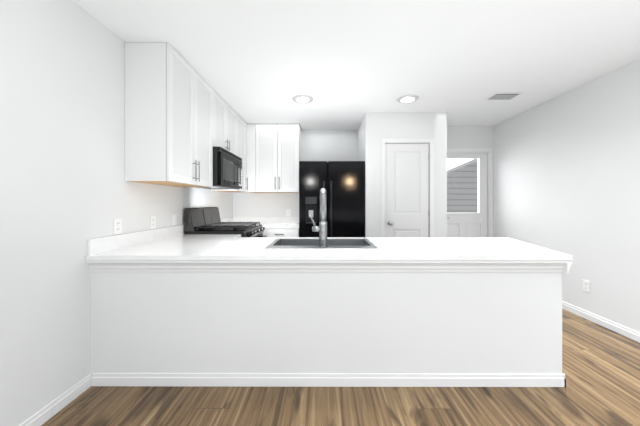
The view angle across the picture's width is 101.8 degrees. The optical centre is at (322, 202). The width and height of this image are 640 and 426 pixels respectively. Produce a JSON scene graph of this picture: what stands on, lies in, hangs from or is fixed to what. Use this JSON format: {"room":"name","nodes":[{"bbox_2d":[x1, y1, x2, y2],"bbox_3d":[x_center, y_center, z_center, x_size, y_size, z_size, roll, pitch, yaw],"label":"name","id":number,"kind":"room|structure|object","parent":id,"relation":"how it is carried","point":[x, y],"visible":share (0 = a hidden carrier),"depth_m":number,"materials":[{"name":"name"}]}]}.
{"room":"kitchen","nodes":[
{"label":"kitchen","id":0,"kind":"room"},
{"bbox_2d":[0,0,232,425],"bbox_3d":[-1.594,-0.020,0.424,0.120,2.440,8.280,0,0,0],"label":"wall","id":1,"kind":"structure","parent":0,"point":[67,190],"depth_m":1.49,"materials":[{"name":"paint"}]},
{"bbox_2d":[19,373,90,425],"bbox_3d":[-1.528,1.159,-0.941,0.017,0.082,5.310,0,0,0],"label":"baseboard","id":2,"kind":"structure","parent":1,"relation":"attached to","point":[43,415],"depth_m":1.49,"materials":[{"name":"paint"}]},
{"bbox_2d":[114,218,121,234],"bbox_3d":[-1.525,0.174,1.934,0.007,0.116,0.072,0,0,0],"label":"electrical outlet","id":3,"kind":"object","parent":1,"relation":"attached to","point":[117,226],"visible":1,"depth_m":1.94,"materials":[{"name":"white plastic"}]},
{"bbox_2d":[150,216,155,228],"bbox_3d":[-1.524,0.174,2.334,0.007,0.116,0.072,0,0,0],"label":"electrical outlet","id":4,"kind":"object","parent":1,"relation":"attached to","point":[152,222],"visible":1,"depth_m":2.32,"materials":[{"name":"white plastic"}]},
{"bbox_2d":[87,217,233,252],"bbox_3d":[-1.516,0.287,3.044,0.018,0.102,2.716,0,0,0],"label":"backsplash","id":5,"kind":"structure","parent":1,"relation":"attached to","point":[95,245],"depth_m":2.04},
{"bbox_2d":[125,43,216,190],"bbox_3d":[-1.358,-0.703,2.436,0.338,1.067,0.864,0,0,0],"label":"upper cabinet","id":6,"kind":"object","parent":1,"relation":"attached to","point":[183,118],"depth_m":2.01,"materials":[{"name":"paint"}]},
{"bbox_2d":[172,214,175,225],"bbox_3d":[-1.523,0.174,2.664,0.008,0.116,0.072,0,0,0],"label":"electrical outlet","id":7,"kind":"object","parent":1,"relation":"attached to","point":[173,219],"visible":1,"depth_m":2.65,"materials":[{"name":"white plastic"}]},
{"bbox_2d":[217,94,236,154],"bbox_3d":[-1.356,-0.926,3.185,0.338,0.622,0.757,0,0,0],"label":"upper cabinet","id":8,"kind":"object","parent":1,"relation":"attached to","point":[226,116],"depth_m":3.20,"materials":[{"name":"paint"}]},
{"bbox_2d":[196,147,241,188],"bbox_3d":[-1.291,-0.398,3.185,0.467,0.427,0.751,0,0,0],"label":"microwave","id":9,"kind":"object","parent":8,"relation":"attached to","point":[227,169],"visible":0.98,"depth_m":3.00,"materials":[{"name":"black metal"}]},
{"bbox_2d":[217,115,248,192],"bbox_3d":[-1.354,-0.703,3.788,0.338,1.067,0.571,0,0,0],"label":"upper cabinet","id":10,"kind":"object","parent":1,"relation":"attached to","point":[240,122],"depth_m":3.82,"materials":[{"name":"paint"}]},
{"bbox_2d":[91,272,561,373],"bbox_3d":[0.020,0.785,1.785,3.100,0.829,0.150,0,0,0],"label":"wall","id":11,"kind":"structure","parent":0,"point":[349,322],"depth_m":1.71,"materials":[{"name":"paint"}]},
{"bbox_2d":[91,373,565,386],"bbox_3d":[0.041,1.159,1.703,3.084,0.082,0.014,0,0,0],"label":"baseboard","id":12,"kind":"structure","parent":11,"relation":"attached to","point":[97,379],"depth_m":1.70,"materials":[{"name":"paint"}]},
{"bbox_2d":[86,260,572,272],"bbox_3d":[0.039,0.411,1.766,3.138,0.082,0.188,0,0,0],"label":"trim","id":13,"kind":"structure","parent":11,"relation":"attached to","point":[329,266],"depth_m":1.69,"materials":[{"name":"paint"}]},
{"bbox_2d":[41,309,639,425],"bbox_3d":[0.596,1.250,0.418,4.500,0.100,8.280,0,0,0],"label":"floor","id":14,"kind":"structure","parent":0,"point":[600,367],"depth_m":1.56,"materials":[{"name":"brown wood"}]},
{"bbox_2d":[184,207,266,236],"bbox_3d":[-1.127,0.626,3.186,0.740,1.148,0.754,0,0,0],"label":"range","id":15,"kind":"object","parent":14,"relation":"on","point":[202,220],"visible":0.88,"depth_m":2.94,"materials":[{"name":"black metal"}]},
{"bbox_2d":[266,229,298,236],"bbox_3d":[-0.628,0.785,4.053,0.553,0.830,0.694,0,0,0],"label":"base cabinet","id":16,"kind":"object","parent":14,"relation":"on","point":[269,232],"depth_m":3.76,"materials":[{"name":"paint"}]},
{"bbox_2d":[178,233,240,236],"bbox_3d":[-1.205,0.353,2.685,0.643,0.030,0.243,0,0,0],"label":"countertop","id":17,"kind":"structure","parent":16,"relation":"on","point":[179,234],"depth_m":2.70,"materials":[{"name":"white stone"}]},
{"bbox_2d":[234,221,298,228],"bbox_3d":[-0.932,0.353,3.983,1.181,0.030,0.835,0,0,0],"label":"countertop","id":18,"kind":"structure","parent":16,"relation":"on","point":[267,224],"depth_m":4.09,"materials":[{"name":"white stone"}]},
{"bbox_2d":[86,249,571,259],"bbox_3d":[0.069,0.353,1.807,3.195,0.030,0.275,0,0,0],"label":"countertop","id":19,"kind":"structure","parent":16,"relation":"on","point":[111,254],"depth_m":1.71,"materials":[{"name":"white stone"}]},
{"bbox_2d":[126,237,546,248],"bbox_3d":[0.147,0.385,2.252,3.348,0.094,0.615,0,0,0],"label":"countertop","id":20,"kind":"structure","parent":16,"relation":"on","point":[167,242],"depth_m":2.17,"materials":[{"name":"white stone"}]},
{"bbox_2d":[309,188,327,246],"bbox_3d":[-0.035,0.108,2.067,0.145,0.452,0.215,0,0,0],"label":"faucet","id":21,"kind":"object","parent":20,"relation":"on","point":[321,228],"visible":1,"depth_m":1.97,"materials":[{"name":"silver metal"}]},
{"bbox_2d":[264,238,378,248],"bbox_3d":[-0.009,0.479,2.197,0.850,0.288,0.545,0,0,0],"label":"sink","id":22,"kind":"object","parent":20,"relation":"in","point":[313,243],"visible":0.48,"depth_m":2.43,"materials":[{"name":"silver metal"}]},
{"bbox_2d":[299,161,364,236],"bbox_3d":[0.125,0.310,3.951,0.916,1.780,0.858,0,0,0],"label":"fridge","id":23,"kind":"object","parent":14,"relation":"on","point":[342,183],"visible":0.5,"depth_m":3.59,"materials":[{"name":"black metal"}]},
{"bbox_2d":[73,0,639,129],"bbox_3d":[0.596,-1.290,0.418,4.500,0.100,8.280,0,0,0],"label":"ceiling","id":24,"kind":"structure","parent":0,"point":[346,64],"depth_m":2.10,"materials":[{"name":"paint"}]},
{"bbox_2d":[292,95,312,102],"bbox_3d":[-0.242,-1.233,3.101,0.250,0.013,0.250,0,0,0],"label":"recessed light","id":25,"kind":"object","parent":24,"relation":"in","point":[302,98],"visible":1,"depth_m":3.08,"materials":[{"name":"white plastic"}]},
{"bbox_2d":[397,95,418,102],"bbox_3d":[1.008,-1.233,3.097,0.250,0.013,0.250,0,0,0],"label":"recessed light","id":26,"kind":"object","parent":24,"relation":"in","point":[407,98],"visible":0.98,"depth_m":3.06,"materials":[{"name":"white plastic"}]},
{"bbox_2d":[485,92,522,99],"bbox_3d":[2.088,-1.233,3.014,0.310,0.014,0.200,0,0,0],"label":"ceiling vent","id":27,"kind":"object","parent":24,"relation":"in","point":[503,96],"visible":0.98,"depth_m":2.99,"materials":[{"name":"metal"}]},
{"bbox_2d":[358,122,361,160],"bbox_3d":[0.648,-0.020,4.058,0.120,2.440,0.680,0,0,0],"label":"wall","id":28,"kind":"structure","parent":0,"point":[360,127],"depth_m":4.07,"materials":[{"name":"paint"}]},
{"bbox_2d":[233,126,492,216],"bbox_3d":[0.607,-0.020,4.373,4.260,2.440,0.350,0,0,0],"label":"wall","id":29,"kind":"structure","parent":0,"point":[329,145],"depth_m":4.40,"materials":[{"name":"paint"}]},
{"bbox_2d":[234,217,298,220],"bbox_3d":[-0.922,0.287,4.391,1.163,0.102,0.018,0,0,0],"label":"backsplash","id":30,"kind":"structure","parent":29,"relation":"attached to","point":[235,218],"depth_m":4.38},
{"bbox_2d":[245,123,300,192],"bbox_3d":[-0.786,-0.703,4.202,0.833,1.067,0.397,0,0,0],"label":"upper cabinet","id":31,"kind":"object","parent":29,"relation":"attached to","point":[272,151],"depth_m":4.06,"materials":[{"name":"paint"}]},
{"bbox_2d":[447,153,486,236],"bbox_3d":[2.274,0.189,4.237,0.811,1.998,0.105,0,0,0],"label":"back door","id":32,"kind":"structure","parent":29,"relation":"in","point":[470,224],"depth_m":4.24,"materials":[{"name":"paint"}]},
{"bbox_2d":[447,148,492,236],"bbox_3d":[2.266,0.160,4.261,0.936,2.080,0.166,0,0,0],"label":"door frame","id":33,"kind":"structure","parent":29,"relation":"attached to","point":[489,151],"depth_m":4.19,"materials":[{"name":"paint"}]},
{"bbox_2d":[362,113,446,236],"bbox_3d":[1.143,-0.020,3.627,1.113,2.440,0.120,0,0,0],"label":"wall","id":34,"kind":"structure","parent":0,"point":[374,129],"depth_m":3.57,"materials":[{"name":"paint"}]},
{"bbox_2d":[385,144,428,236],"bbox_3d":[1.157,0.187,3.561,0.598,2.010,0.106,0,0,0],"label":"pantry door","id":35,"kind":"structure","parent":34,"relation":"in","point":[406,190],"depth_m":3.58,"materials":[{"name":"paint"}]},
{"bbox_2d":[381,138,433,236],"bbox_3d":[1.155,0.159,3.619,0.722,2.082,0.136,0,0,0],"label":"door frame","id":36,"kind":"structure","parent":34,"relation":"attached to","point":[407,140],"depth_m":3.55,"materials":[{"name":"paint"}]},
{"bbox_2d":[493,59,639,332],"bbox_3d":[2.786,-0.020,0.413,0.120,2.440,8.280,0,0,0],"label":"wall","id":37,"kind":"structure","parent":0,"point":[566,173],"depth_m":2.72,"materials":[{"name":"paint"}]},
{"bbox_2d":[583,280,589,292],"bbox_3d":[2.728,0.860,2.693,0.007,0.116,0.072,0,0,0],"label":"electrical outlet","id":38,"kind":"object","parent":37,"relation":"attached to","point":[586,285],"visible":1,"depth_m":2.69,"materials":[{"name":"white plastic"}]},
{"bbox_2d":[562,301,639,342],"bbox_3d":[2.719,1.159,0.293,0.014,0.082,7.800,0,0,0],"label":"baseboard","id":39,"kind":"structure","parent":37,"relation":"attached to","point":[634,335],"depth_m":2.52,"materials":[{"name":"paint"}]},
{"label":"outside","id":40,"kind":"structure","parent":0,"visible":0},
{"bbox_2d":[447,159,476,212],"bbox_3d":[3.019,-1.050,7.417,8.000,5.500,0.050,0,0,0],"label":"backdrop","id":41,"kind":"structure","parent":40,"point":[468,170],"depth_m":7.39,"materials":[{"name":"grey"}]}
]}

